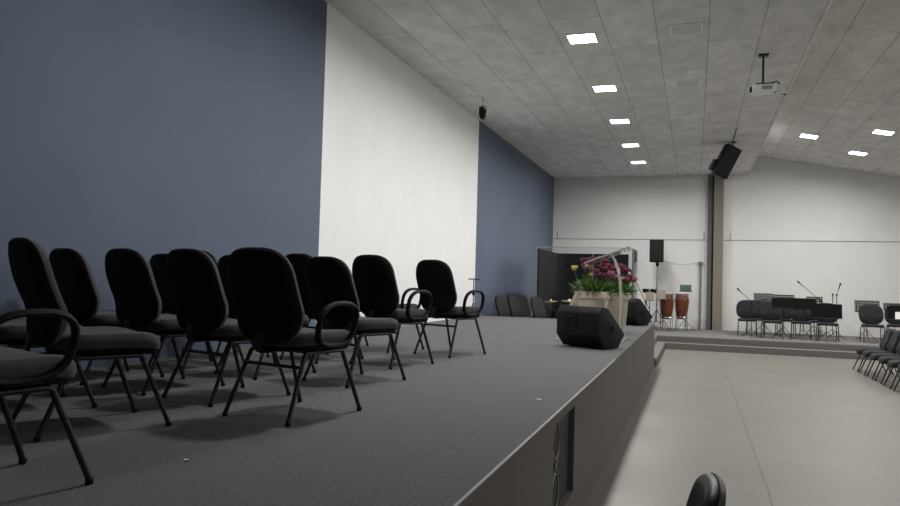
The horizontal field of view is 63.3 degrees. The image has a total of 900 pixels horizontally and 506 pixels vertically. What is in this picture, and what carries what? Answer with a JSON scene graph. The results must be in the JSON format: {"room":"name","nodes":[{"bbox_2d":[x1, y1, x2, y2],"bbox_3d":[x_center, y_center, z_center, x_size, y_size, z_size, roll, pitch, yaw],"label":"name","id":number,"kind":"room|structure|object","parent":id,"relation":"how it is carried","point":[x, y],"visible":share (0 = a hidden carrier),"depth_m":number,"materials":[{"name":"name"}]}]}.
{"room":"church auditorium","nodes":[
{"label":"church auditorium","id":0,"kind":"room"},
{"bbox_2d":[0,0,553,367],"bbox_3d":[-1.629,-0.984,10.072,0.200,6.017,31.960,1,-2,19],"label":"wall","id":1,"kind":"structure","parent":0,"point":[219,128],"depth_m":7.87,"materials":[{"name":"blue paint"}]},
{"bbox_2d":[324,0,899,177],"bbox_3d":[5.635,-3.025,7.729,15.400,1.840,32.360,1,-2,19],"label":"ceiling","id":2,"kind":"structure","parent":0,"point":[836,63],"depth_m":12.77,"materials":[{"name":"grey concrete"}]},
{"bbox_2d":[479,97,486,119],"bbox_3d":[0.644,-2.850,14.362,0.156,0.450,0.190,1,-2,19],"label":"loudspeaker","id":3,"kind":"object","parent":2,"relation":"hanging from","point":[482,111],"visible":1,"depth_m":14.29,"materials":[{"name":"black plastic"}]},
{"bbox_2d":[565,32,598,44],"bbox_3d":[1.949,-3.162,10.756,0.440,0.014,0.440,1,-2,19],"label":"recessed light","id":4,"kind":"object","parent":2,"relation":"in","point":[590,37],"visible":1,"depth_m":10.74,"materials":[{"name":"white plastic"}]},
{"bbox_2d":[567,34,596,43],"bbox_3d":[1.949,-3.164,10.756,0.390,0.010,0.390,1,-2,19],"label":"diffuser","id":5,"kind":"object","parent":4,"relation":"attached to","point":[571,38],"depth_m":10.76,"materials":[{"name":"white"}]},
{"bbox_2d":[591,84,617,91],"bbox_3d":[2.857,-3.038,13.465,0.440,0.014,0.440,1,-2,19],"label":"recessed light","id":6,"kind":"object","parent":2,"relation":"in","point":[612,87],"visible":1,"depth_m":13.45,"materials":[{"name":"white plastic"}]},
{"bbox_2d":[609,118,630,123],"bbox_3d":[3.756,-2.915,16.145,0.440,0.014,0.440,1,-2,19],"label":"recessed light","id":7,"kind":"object","parent":2,"relation":"in","point":[626,120],"visible":1,"depth_m":16.14,"materials":[{"name":"white plastic"}]},
{"bbox_2d":[621,143,639,146],"bbox_3d":[4.677,-2.789,18.892,0.440,0.014,0.440,1,-2,19],"label":"recessed light","id":8,"kind":"object","parent":2,"relation":"in","point":[627,144],"visible":1,"depth_m":18.88,"materials":[{"name":"white plastic"}]},
{"bbox_2d":[622,144,638,146],"bbox_3d":[4.677,-2.792,18.892,0.390,0.010,0.390,1,-2,19],"label":"diffuser","id":9,"kind":"object","parent":8,"relation":"attached to","point":[623,145],"depth_m":18.91,"materials":[{"name":"white plastic"}]},
{"bbox_2d":[630,161,646,163],"bbox_3d":[5.544,-2.671,21.478,0.440,0.014,0.440,1,-2,19],"label":"recessed light","id":10,"kind":"object","parent":2,"relation":"in","point":[632,162],"visible":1,"depth_m":21.51,"materials":[{"name":"white plastic"}]},
{"bbox_2d":[669,22,702,35],"bbox_3d":[3.317,-3.142,10.243,0.440,0.014,0.440,1,-2,19],"label":"recessed light","id":11,"kind":"object","parent":2,"relation":"in","point":[686,28],"visible":1,"depth_m":10.22,"materials":[{"name":"white plastic"}]},
{"bbox_2d":[671,24,700,34],"bbox_3d":[3.317,-3.143,10.243,0.390,0.010,0.390,1,-2,19],"label":"diffuser","id":12,"kind":"object","parent":11,"relation":"attached to","point":[676,29],"depth_m":10.24,"materials":[{"name":"grey"}]},
{"bbox_2d":[675,79,700,87],"bbox_3d":[4.231,-3.017,12.971,0.440,0.014,0.440,1,-2,19],"label":"recessed light","id":13,"kind":"object","parent":2,"relation":"in","point":[691,82],"visible":1,"depth_m":12.96,"materials":[{"name":"white plastic"}]},
{"bbox_2d":[708,142,741,178],"bbox_3d":[6.820,-2.292,18.176,0.701,0.942,0.532,2,-2,-3],"label":"loudspeaker","id":14,"kind":"object","parent":2,"relation":"hanging from","point":[721,167],"visible":1,"depth_m":17.99,"materials":[{"name":"black plastic"}]},
{"bbox_2d":[750,53,785,94],"bbox_3d":[4.906,-2.744,11.254,0.525,0.645,0.262,1,-2,19],"label":"projector","id":15,"kind":"object","parent":2,"relation":"hanging from","point":[762,88],"visible":1,"depth_m":11.19,"materials":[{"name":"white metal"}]},
{"bbox_2d":[799,133,818,138],"bbox_3d":[9.388,-3.054,19.088,0.435,0.096,0.440,1,-2,19],"label":"ceiling light","id":16,"kind":"object","parent":2,"relation":"attached to","point":[803,135],"visible":1,"depth_m":19.06,"materials":[{"name":"white plastic"}]},
{"bbox_2d":[847,150,867,155],"bbox_3d":[11.098,-2.715,19.861,0.435,0.096,0.440,1,-2,19],"label":"ceiling light","id":17,"kind":"object","parent":2,"relation":"attached to","point":[850,151],"visible":1,"depth_m":19.85,"materials":[{"name":"white plastic"}]},
{"bbox_2d":[871,129,895,135],"bbox_3d":[10.196,-2.838,17.171,0.435,0.096,0.440,1,-2,19],"label":"ceiling light","id":18,"kind":"object","parent":2,"relation":"attached to","point":[875,131],"visible":1,"depth_m":17.15,"materials":[{"name":"white plastic"}]},
{"bbox_2d":[873,130,893,134],"bbox_3d":[10.197,-2.840,17.171,0.390,0.010,0.390,12,1,19],"label":"diffuser","id":19,"kind":"object","parent":18,"relation":"attached to","point":[883,132],"depth_m":17.16,"materials":[{"name":"white"}]},
{"bbox_2d":[552,156,899,337],"bbox_3d":[10.586,-0.163,22.914,15.200,5.998,0.200,1,-2,19],"label":"wall","id":20,"kind":"structure","parent":0,"point":[824,210],"depth_m":23.11,"materials":[{"name":"paint"}]},
{"bbox_2d":[706,175,723,330],"bbox_3d":[8.478,-0.032,23.351,0.470,4.985,0.300,1,-2,19],"label":"column","id":21,"kind":"structure","parent":20,"relation":"attached to","point":[715,184],"depth_m":23.23,"materials":[{"name":"paint"}]},
{"bbox_2d":[553,232,899,241],"bbox_3d":[10.652,-0.495,22.780,15.000,0.237,0.014,1,-2,19],"label":"conduit","id":22,"kind":"object","parent":20,"relation":"attached to","point":[557,232],"visible":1,"depth_m":23.06,"materials":[{"name":"grey metal"}]},
{"bbox_2d":[583,349,899,505],"bbox_3d":[5.486,2.213,7.539,15.400,0.150,32.360,1,-2,19],"label":"floor","id":23,"kind":"structure","parent":0,"point":[777,430],"depth_m":8.47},
{"bbox_2d":[0,315,654,505],"bbox_3d":[-1.186,1.404,5.090,3.880,0.910,22.990,1,-2,19],"label":"stage","id":24,"kind":"object","parent":23,"relation":"on","point":[470,427],"visible":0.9,"depth_m":4.00,"materials":[{"name":"carpet"}]},
{"bbox_2d":[0,308,93,483],"bbox_3d":[-1.693,0.371,2.562,0.545,0.941,0.711,0,-2,33],"label":"chair","id":25,"kind":"object","parent":24,"relation":"on","point":[21,371],"visible":1,"depth_m":2.59,"materials":[{"name":"grey fabric"}]},
{"bbox_2d":[0,303,97,407],"bbox_3d":[-2.446,0.407,4.145,0.501,0.941,0.711,0,-3,43],"label":"chair","id":26,"kind":"object","parent":24,"relation":"on","point":[13,333],"visible":0.32,"depth_m":3.95,"materials":[{"name":"black fabric"}]},
{"bbox_2d":[8,237,171,441],"bbox_3d":[-1.851,0.409,3.725,0.711,0.941,0.501,4,-3,-43],"label":"chair","id":27,"kind":"object","parent":24,"relation":"on","point":[30,266],"visible":0.87,"depth_m":3.51,"materials":[{"name":"grey fabric"}]},
{"bbox_2d":[49,248,163,384],"bbox_3d":[-2.551,0.450,5.391,0.501,0.941,0.711,0,-3,36],"label":"chair","id":28,"kind":"object","parent":24,"relation":"on","point":[72,272],"visible":0.5,"depth_m":5.11,"materials":[{"name":"black plastic"}]},
{"bbox_2d":[102,248,224,395],"bbox_3d":[-1.983,0.453,5.042,0.501,0.941,0.711,0,-3,36],"label":"chair","id":29,"kind":"object","parent":24,"relation":"on","point":[138,303],"visible":0.75,"depth_m":4.79,"materials":[{"name":"black fabric"}]},
{"bbox_2d":[148,253,244,371],"bbox_3d":[-2.139,0.489,6.149,0.501,0.941,0.711,0,-3,36],"label":"chair","id":30,"kind":"object","parent":24,"relation":"on","point":[157,262],"visible":0.18,"depth_m":5.93,"materials":[{"name":"black fabric"}]},
{"bbox_2d":[162,248,290,406],"bbox_3d":[-1.447,0.457,4.720,0.501,0.941,0.711,0,-3,36],"label":"chair","id":31,"kind":"object","parent":24,"relation":"on","point":[193,277],"visible":0.8,"depth_m":4.47,"materials":[{"name":"black plastic"}]},
{"bbox_2d":[184,250,269,358],"bbox_3d":[-2.127,0.488,6.905,0.501,0.998,0.711,0,-3,36],"label":"chair","id":32,"kind":"object","parent":24,"relation":"on","point":[212,256],"visible":0.08,"depth_m":6.57,"materials":[{"name":"black plastic"}]},
{"bbox_2d":[214,255,315,379],"bbox_3d":[-1.491,0.497,5.878,0.501,0.941,0.711,0,-3,36],"label":"chair","id":33,"kind":"object","parent":24,"relation":"on","point":[222,263],"visible":0.23,"depth_m":5.72,"materials":[{"name":"black fabric"}]},
{"bbox_2d":[222,247,361,426],"bbox_3d":[-0.886,0.454,4.194,0.545,0.941,0.711,0,-2,31],"label":"chair","id":34,"kind":"object","parent":24,"relation":"on","point":[263,285],"visible":1,"depth_m":3.97,"materials":[{"name":"black fabric"}]},
{"bbox_2d":[279,253,363,363],"bbox_3d":[-1.230,0.516,6.972,0.501,0.998,0.711,0,-3,36],"label":"chair","id":35,"kind":"object","parent":24,"relation":"on","point":[298,261],"visible":0.23,"depth_m":6.72,"materials":[{"name":"black fabric"}]},
{"bbox_2d":[307,310,368,345],"bbox_3d":[-1.335,0.563,8.356,0.501,0.998,0.711,0,-3,36],"label":"chair","id":36,"kind":"object","parent":24,"relation":"on","point":[366,341],"visible":0.02,"depth_m":8.45,"materials":[{"name":"black fabric"}]},
{"bbox_2d":[302,256,405,387],"bbox_3d":[-0.741,0.509,5.606,0.501,0.941,0.711,0,-3,39],"label":"chair","id":37,"kind":"object","parent":24,"relation":"on","point":[328,279],"visible":0.77,"depth_m":5.38,"materials":[{"name":"black fabric"}]},
{"bbox_2d":[354,288,423,352],"bbox_3d":[-0.663,0.573,8.092,0.545,0.998,0.711,0,-3,36],"label":"chair","id":38,"kind":"object","parent":24,"relation":"on","point":[402,305],"visible":0.12,"depth_m":7.99,"materials":[{"name":"black fabric"}]},
{"bbox_2d":[349,255,433,369],"bbox_3d":[-0.523,0.527,6.717,0.545,0.998,0.711,0,-3,36],"label":"chair","id":39,"kind":"object","parent":24,"relation":"on","point":[374,278],"visible":0.8,"depth_m":6.50,"materials":[{"name":"black fabric"}]},
{"bbox_2d":[413,260,485,357],"bbox_3d":[0.011,0.581,7.781,0.545,0.998,0.711,0,-3,39],"label":"chair","id":40,"kind":"object","parent":24,"relation":"on","point":[433,276],"visible":0.95,"depth_m":7.57,"materials":[{"name":"black fabric"}]},
{"bbox_2d":[468,278,479,316],"bbox_3d":[0.477,0.945,15.170,0.292,0.827,0.256,1,-2,19],"label":"music stand","id":41,"kind":"object","parent":24,"relation":"on","point":[473,294],"visible":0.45,"depth_m":15.20,"materials":[{"name":"black metal"}]},
{"bbox_2d":[552,412,568,505],"bbox_3d":[0.475,1.354,4.846,0.520,0.589,0.792,1,-2,19],"label":"subwoofer","id":42,"kind":"object","parent":24,"relation":"in","point":[561,429],"visible":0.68,"depth_m":4.83,"materials":[{"name":"black"}]},
{"bbox_2d":[557,305,623,348],"bbox_3d":[1.746,0.918,9.134,0.569,0.513,0.667,3,-3,-41],"label":"stage monitor","id":43,"kind":"object","parent":24,"relation":"on","point":[584,326],"visible":1,"depth_m":8.93,"materials":[{"name":"black plastic"}]},
{"bbox_2d":[608,324,614,333],"bbox_3d":[1.972,0.927,8.894,0.132,0.132,0.009,3,-3,-41],"label":"socket","id":44,"kind":"object","parent":43,"relation":"attached to","point":[611,327],"depth_m":8.89,"materials":[{"name":"black plastic"}]},
{"bbox_2d":[553,246,632,343],"bbox_3d":[2.083,0.570,10.466,0.973,1.333,1.120,1,-2,19],"label":"pulpit","id":45,"kind":"object","parent":24,"relation":"on","point":[577,294],"visible":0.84,"depth_m":10.45,"materials":[{"name":"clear plastic"}]},
{"bbox_2d":[569,256,617,307],"bbox_3d":[2.273,0.670,11.606,0.834,1.222,0.779,1,-2,19],"label":"flower planter","id":46,"kind":"object","parent":24,"relation":"on","point":[596,292],"visible":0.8,"depth_m":11.43,"materials":[{"name":"plant"}]},
{"bbox_2d":[607,263,638,332],"bbox_3d":[2.770,0.745,12.183,0.721,1.144,0.698,2,-2,-9],"label":"flower planter","id":47,"kind":"object","parent":24,"relation":"on","point":[613,302],"visible":0.63,"depth_m":12.01,"materials":[{"name":"plant"}]},
{"bbox_2d":[626,298,651,325],"bbox_3d":[3.555,1.154,14.492,0.591,0.534,0.694,3,-3,-36],"label":"stage monitor","id":48,"kind":"object","parent":24,"relation":"on","point":[637,312],"visible":0.39,"depth_m":14.18,"materials":[{"name":"black plastic"}]},
{"bbox_2d":[630,270,650,321],"bbox_3d":[3.951,0.891,15.177,0.480,1.128,0.211,1,-2,19],"label":"microphone stand","id":49,"kind":"object","parent":24,"relation":"on","point":[630,270],"visible":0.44,"depth_m":15.21,"materials":[{"name":"black metal"}]},
{"bbox_2d":[686,472,725,505],"bbox_3d":[0.732,1.363,2.970,0.712,0.947,0.501,1,-2,12],"label":"chair","id":50,"kind":"object","parent":23,"relation":"on","point":[708,489],"visible":1,"depth_m":2.87,"materials":[{"name":"black plastic"}]},
{"bbox_2d":[654,327,896,366],"bbox_3d":[9.144,2.469,18.439,14.990,0.332,8.954,1,-2,19],"label":"platform","id":51,"kind":"object","parent":23,"relation":"on","point":[679,339],"visible":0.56,"depth_m":19.38,"materials":[{"name":"carpet"}]},
{"bbox_2d":[495,295,509,316],"bbox_3d":[1.408,1.510,16.890,0.711,1.035,0.501,0,-3,37],"label":"chair","id":52,"kind":"object","parent":51,"relation":"on","point":[501,303],"visible":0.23,"depth_m":17.00,"materials":[{"name":"brown fabric"}]},
{"bbox_2d":[508,295,532,317],"bbox_3d":[1.744,1.538,17.388,0.711,1.035,0.501,0,-3,37],"label":"chair","id":53,"kind":"object","parent":51,"relation":"on","point":[514,305],"visible":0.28,"depth_m":17.50,"materials":[{"name":"black fabric"}]},
{"bbox_2d":[517,295,545,317],"bbox_3d":[2.007,1.563,17.890,0.711,1.035,0.501,0,-3,37],"label":"chair","id":54,"kind":"object","parent":51,"relation":"on","point":[526,311],"visible":0.3,"depth_m":18.04,"materials":[{"name":"black fabric"}]},
{"bbox_2d":[530,296,555,318],"bbox_3d":[2.229,1.533,16.880,0.711,1.035,0.501,0,-3,41],"label":"chair","id":55,"kind":"object","parent":51,"relation":"on","point":[537,306],"visible":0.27,"depth_m":17.00,"materials":[{"name":"black fabric"}]},
{"bbox_2d":[544,298,556,317],"bbox_3d":[2.538,1.625,18.508,0.446,0.982,0.425,1,-2,19],"label":"cymbal","id":56,"kind":"object","parent":51,"relation":"on","point":[550,300],"visible":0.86,"depth_m":18.54,"materials":[{"name":"gold metal"}]},
{"bbox_2d":[549,311,556,318],"bbox_3d":[2.784,1.822,18.930,0.418,0.638,0.422,1,-2,19],"label":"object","id":57,"kind":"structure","parent":51,"relation":"on","point":[553,313],"depth_m":18.78,"materials":[{"name":"black plastic"}]},
{"bbox_2d":[535,246,636,317],"bbox_3d":[3.692,1.043,19.158,2.362,2.257,2.790,1,-2,19],"label":"booth","id":58,"kind":"object","parent":51,"relation":"on","point":[554,272],"visible":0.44,"depth_m":20.26,"materials":[{"name":"clear glass"}]},
{"bbox_2d":[642,288,657,328],"bbox_3d":[6.121,1.726,22.392,0.533,1.263,0.468,1,-2,19],"label":"drums","id":59,"kind":"object","parent":51,"relation":"on","point":[643,289],"visible":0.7,"depth_m":22.42,"materials":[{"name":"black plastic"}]},
{"bbox_2d":[645,292,657,330],"bbox_3d":[5.937,1.746,21.719,0.498,1.164,0.438,1,-2,19],"label":"music stand","id":60,"kind":"object","parent":51,"relation":"on","point":[649,295],"visible":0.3,"depth_m":21.77,"materials":[{"name":"brown paper"}]},
{"bbox_2d":[651,263,668,327],"bbox_3d":[6.566,1.346,23.094,0.743,2.095,0.691,1,-2,19],"label":"speaker stand","id":61,"kind":"object","parent":51,"relation":"on","point":[657,264],"visible":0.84,"depth_m":23.17,"materials":[{"name":"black metal"}]},
{"bbox_2d":[649,239,663,262],"bbox_3d":[6.604,-0.062,23.224,0.415,0.720,0.394,0,-2,31],"label":"loudspeaker","id":62,"kind":"object","parent":61,"relation":"on","point":[656,254],"visible":1,"depth_m":23.06,"materials":[{"name":"black plastic"}]},
{"bbox_2d":[655,290,668,330],"bbox_3d":[6.289,1.728,21.760,0.498,1.224,0.438,1,-2,19],"label":"music stand","id":63,"kind":"object","parent":51,"relation":"on","point":[661,294],"visible":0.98,"depth_m":21.81,"materials":[{"name":"brown paper"}]},
{"bbox_2d":[659,293,673,330],"bbox_3d":[6.591,1.786,22.201,0.442,1.156,0.434,2,-2,-6],"label":"drum","id":64,"kind":"object","parent":51,"relation":"on","point":[667,305],"visible":0.77,"depth_m":22.05,"materials":[{"name":"brown wood"}]},
{"bbox_2d":[674,293,688,330],"bbox_3d":[7.093,1.806,22.348,0.434,1.156,0.439,0,-3,38],"label":"drum","id":65,"kind":"object","parent":51,"relation":"on","point":[681,300],"visible":1,"depth_m":22.20,"materials":[{"name":"brown wood"}]},
{"bbox_2d":[698,262,702,328],"bbox_3d":[8.064,1.372,23.520,0.140,2.170,0.100,1,-2,19],"label":"standpipe","id":66,"kind":"object","parent":51,"relation":"on","point":[699,263],"visible":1,"depth_m":23.50,"materials":[{"name":"grey metal"}]},
{"bbox_2d":[736,300,758,335],"bbox_3d":[8.585,1.870,21.073,0.606,1.022,0.548,1,-2,21],"label":"chair","id":67,"kind":"object","parent":51,"relation":"on","point":[743,308],"visible":0.96,"depth_m":21.20,"materials":[{"name":"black fabric"}]},
{"bbox_2d":[737,288,760,338],"bbox_3d":[8.254,1.658,20.153,0.531,1.360,0.466,3,-3,-41],"label":"microphone stand","id":68,"kind":"object","parent":51,"relation":"on","point":[751,334],"visible":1,"depth_m":20.10,"materials":[{"name":"black metal"}]},
{"bbox_2d":[746,300,764,334],"bbox_3d":[9.074,1.905,21.647,0.606,1.022,0.548,1,-2,24],"label":"chair","id":69,"kind":"object","parent":51,"relation":"on","point":[758,302],"visible":0.17,"depth_m":21.73,"materials":[{"name":"black plastic"}]},
{"bbox_2d":[754,293,773,331],"bbox_3d":[9.599,1.843,22.334,0.560,1.223,0.438,1,-2,19],"label":"music stand","id":70,"kind":"object","parent":51,"relation":"on","point":[771,296],"visible":0.39,"depth_m":22.39,"materials":[{"name":"black metal"}]},
{"bbox_2d":[759,301,782,338],"bbox_3d":[8.978,1.855,20.362,0.606,1.022,0.548,1,-2,16],"label":"chair","id":71,"kind":"object","parent":51,"relation":"on","point":[769,314],"visible":0.81,"depth_m":20.50,"materials":[{"name":"black fabric"}]},
{"bbox_2d":[771,298,793,339],"bbox_3d":[8.958,1.777,19.649,0.540,1.124,0.438,1,-2,13],"label":"music stand","id":72,"kind":"object","parent":51,"relation":"on","point":[784,303],"visible":1,"depth_m":19.70,"materials":[{"name":"black metal"}]},
{"bbox_2d":[774,294,793,336],"bbox_3d":[9.619,1.806,21.009,0.540,1.204,0.438,1,-2,19],"label":"music stand","id":73,"kind":"object","parent":51,"relation":"on","point":[774,294],"visible":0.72,"depth_m":21.07,"materials":[{"name":"black metal"}]},
{"bbox_2d":[775,309,795,335],"bbox_3d":[9.897,1.924,21.528,0.606,1.022,0.548,1,-2,18],"label":"chair","id":74,"kind":"object","parent":51,"relation":"on","point":[787,318],"visible":0.2,"depth_m":21.62,"materials":[{"name":"black fabric"}]},
{"bbox_2d":[789,309,811,339],"bbox_3d":[9.815,1.880,20.396,0.606,1.022,0.548,1,-2,25],"label":"chair","id":75,"kind":"object","parent":51,"relation":"on","point":[797,315],"visible":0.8,"depth_m":20.47,"materials":[{"name":"black fabric"}]},
{"bbox_2d":[792,298,815,340],"bbox_3d":[9.575,1.794,19.758,0.600,1.133,0.438,1,-2,21],"label":"music stand","id":76,"kind":"object","parent":51,"relation":"on","point":[803,304],"visible":0.95,"depth_m":19.81,"materials":[{"name":"black metal"}]},
{"bbox_2d":[799,303,819,336],"bbox_3d":[10.464,1.929,21.232,0.606,1.022,0.548,1,-2,26],"label":"chair","id":77,"kind":"object","parent":51,"relation":"on","point":[813,320],"visible":0.13,"depth_m":21.02,"materials":[{"name":"black fabric"}]},
{"bbox_2d":[797,281,827,336],"bbox_3d":[10.253,1.600,20.537,0.902,1.618,0.468,1,-2,19],"label":"microphone stand","id":78,"kind":"object","parent":51,"relation":"on","point":[797,281],"visible":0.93,"depth_m":20.56,"materials":[{"name":"black metal"}]},
{"bbox_2d":[804,296,822,334],"bbox_3d":[10.912,1.892,21.838,0.498,1.164,0.438,1,-2,19],"label":"music stand","id":79,"kind":"object","parent":51,"relation":"on","point":[817,299],"visible":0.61,"depth_m":21.88,"materials":[{"name":"black metal"}]},
{"bbox_2d":[811,303,841,342],"bbox_3d":[9.801,1.833,18.994,0.720,1.012,0.438,1,-2,23],"label":"music stand","id":80,"kind":"object","parent":51,"relation":"on","point":[830,311],"visible":1,"depth_m":19.03,"materials":[{"name":"black metal"}]},
{"bbox_2d":[816,303,839,341],"bbox_3d":[10.255,1.872,19.827,0.606,1.022,0.548,1,-2,21],"label":"chair","id":81,"kind":"object","parent":51,"relation":"on","point":[822,321],"visible":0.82,"depth_m":19.89,"materials":[{"name":"black fabric"}]},
{"bbox_2d":[823,293,841,337],"bbox_3d":[11.101,1.812,21.140,0.531,1.286,0.468,1,-2,19],"label":"microphone stand","id":82,"kind":"object","parent":51,"relation":"on","point":[832,293],"visible":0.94,"depth_m":21.22,"materials":[{"name":"black metal"}]},
{"bbox_2d":[827,283,845,339],"bbox_3d":[10.680,1.616,20.129,0.531,1.580,0.468,1,-2,19],"label":"microphone stand","id":83,"kind":"object","parent":51,"relation":"on","point":[840,283],"visible":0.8,"depth_m":20.20,"materials":[{"name":"black metal"}]},
{"bbox_2d":[854,300,879,339],"bbox_3d":[11.730,1.893,20.508,0.640,1.113,0.438,1,-2,17],"label":"music stand","id":84,"kind":"object","parent":51,"relation":"on","point":[858,305],"visible":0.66,"depth_m":20.60,"materials":[{"name":"black metal"}]},
{"bbox_2d":[858,304,884,342],"bbox_3d":[11.380,1.898,19.660,0.606,1.022,0.548,1,-2,18],"label":"chair","id":85,"kind":"object","parent":51,"relation":"on","point":[871,315],"visible":1,"depth_m":19.79,"materials":[{"name":"black fabric"}]},
{"bbox_2d":[883,303,899,330],"bbox_3d":[12.806,1.970,20.989,0.600,1.055,0.438,1,-2,19],"label":"music stand","id":86,"kind":"object","parent":51,"relation":"on","point":[884,304],"visible":0.2,"depth_m":21.09,"materials":[{"name":"black metal"}]},
{"bbox_2d":[884,305,899,329],"bbox_3d":[12.264,1.935,19.995,0.606,1.022,0.548,1,-2,26],"label":"chair","id":87,"kind":"object","parent":51,"relation":"on","point":[892,323],"visible":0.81,"depth_m":20.14,"materials":[{"name":"black fabric"}]},
{"bbox_2d":[887,306,899,319],"bbox_3d":[11.586,1.876,18.766,0.600,1.013,0.438,0,-3,36],"label":"music stand","id":88,"kind":"object","parent":51,"relation":"on","point":[893,312],"visible":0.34,"depth_m":18.89,"materials":[{"name":"black"}]},
{"bbox_3d":[7.376,1.802,22.865,0.532,1.217,0.468,1,-2,19],"label":"table","id":89,"kind":"object","parent":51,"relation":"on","visible":0},
{"bbox_2d":[680,285,690,290],"bbox_3d":[7.415,1.107,22.958,0.340,0.180,0.200,1,-2,19],"label":"pad","id":90,"kind":"object","parent":89,"relation":"on","point":[682,287],"visible":1,"depth_m":22.86,"materials":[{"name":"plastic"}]},
{"bbox_2d":[853,329,893,373],"bbox_3d":[9.059,2.067,15.607,0.708,0.928,0.506,1,-2,19],"label":"chair","id":91,"kind":"object","parent":23,"relation":"on","point":[888,333],"visible":0.56,"depth_m":15.51,"materials":[{"name":"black fabric"}]},
{"bbox_2d":[859,330,899,376],"bbox_3d":[8.853,2.039,14.991,0.708,0.928,0.506,1,-2,19],"label":"chair","id":92,"kind":"object","parent":23,"relation":"on","point":[894,340],"visible":0.68,"depth_m":14.89,"materials":[{"name":"black fabric"}]},
{"bbox_2d":[866,341,899,378],"bbox_3d":[8.630,2.009,14.328,0.708,0.928,0.506,1,-2,19],"label":"chair","id":93,"kind":"object","parent":23,"relation":"on","point":[874,356],"visible":0.63,"depth_m":14.34,"materials":[{"name":"black fabric"}]},
{"bbox_2d":[874,356,899,383],"bbox_3d":[8.408,1.978,13.665,0.708,0.928,0.506,1,-2,19],"label":"chair","id":94,"kind":"object","parent":23,"relation":"on","point":[883,360],"visible":0.71,"depth_m":13.67,"materials":[{"name":"black fabric"}]},
{"bbox_2d":[883,359,899,388],"bbox_3d":[8.186,1.948,13.002,0.708,0.928,0.506,1,-2,19],"label":"chair","id":95,"kind":"object","parent":23,"relation":"on","point":[893,363],"visible":0.9,"depth_m":12.96,"materials":[{"name":"black fabric"}]},
{"bbox_2d":[893,364,899,390],"bbox_3d":[7.963,1.918,12.339,0.708,0.928,0.506,1,-2,19],"label":"chair","id":96,"kind":"object","parent":23,"relation":"on","point":[899,364],"visible":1,"depth_m":12.62,"materials":[{"name":"black metal"}]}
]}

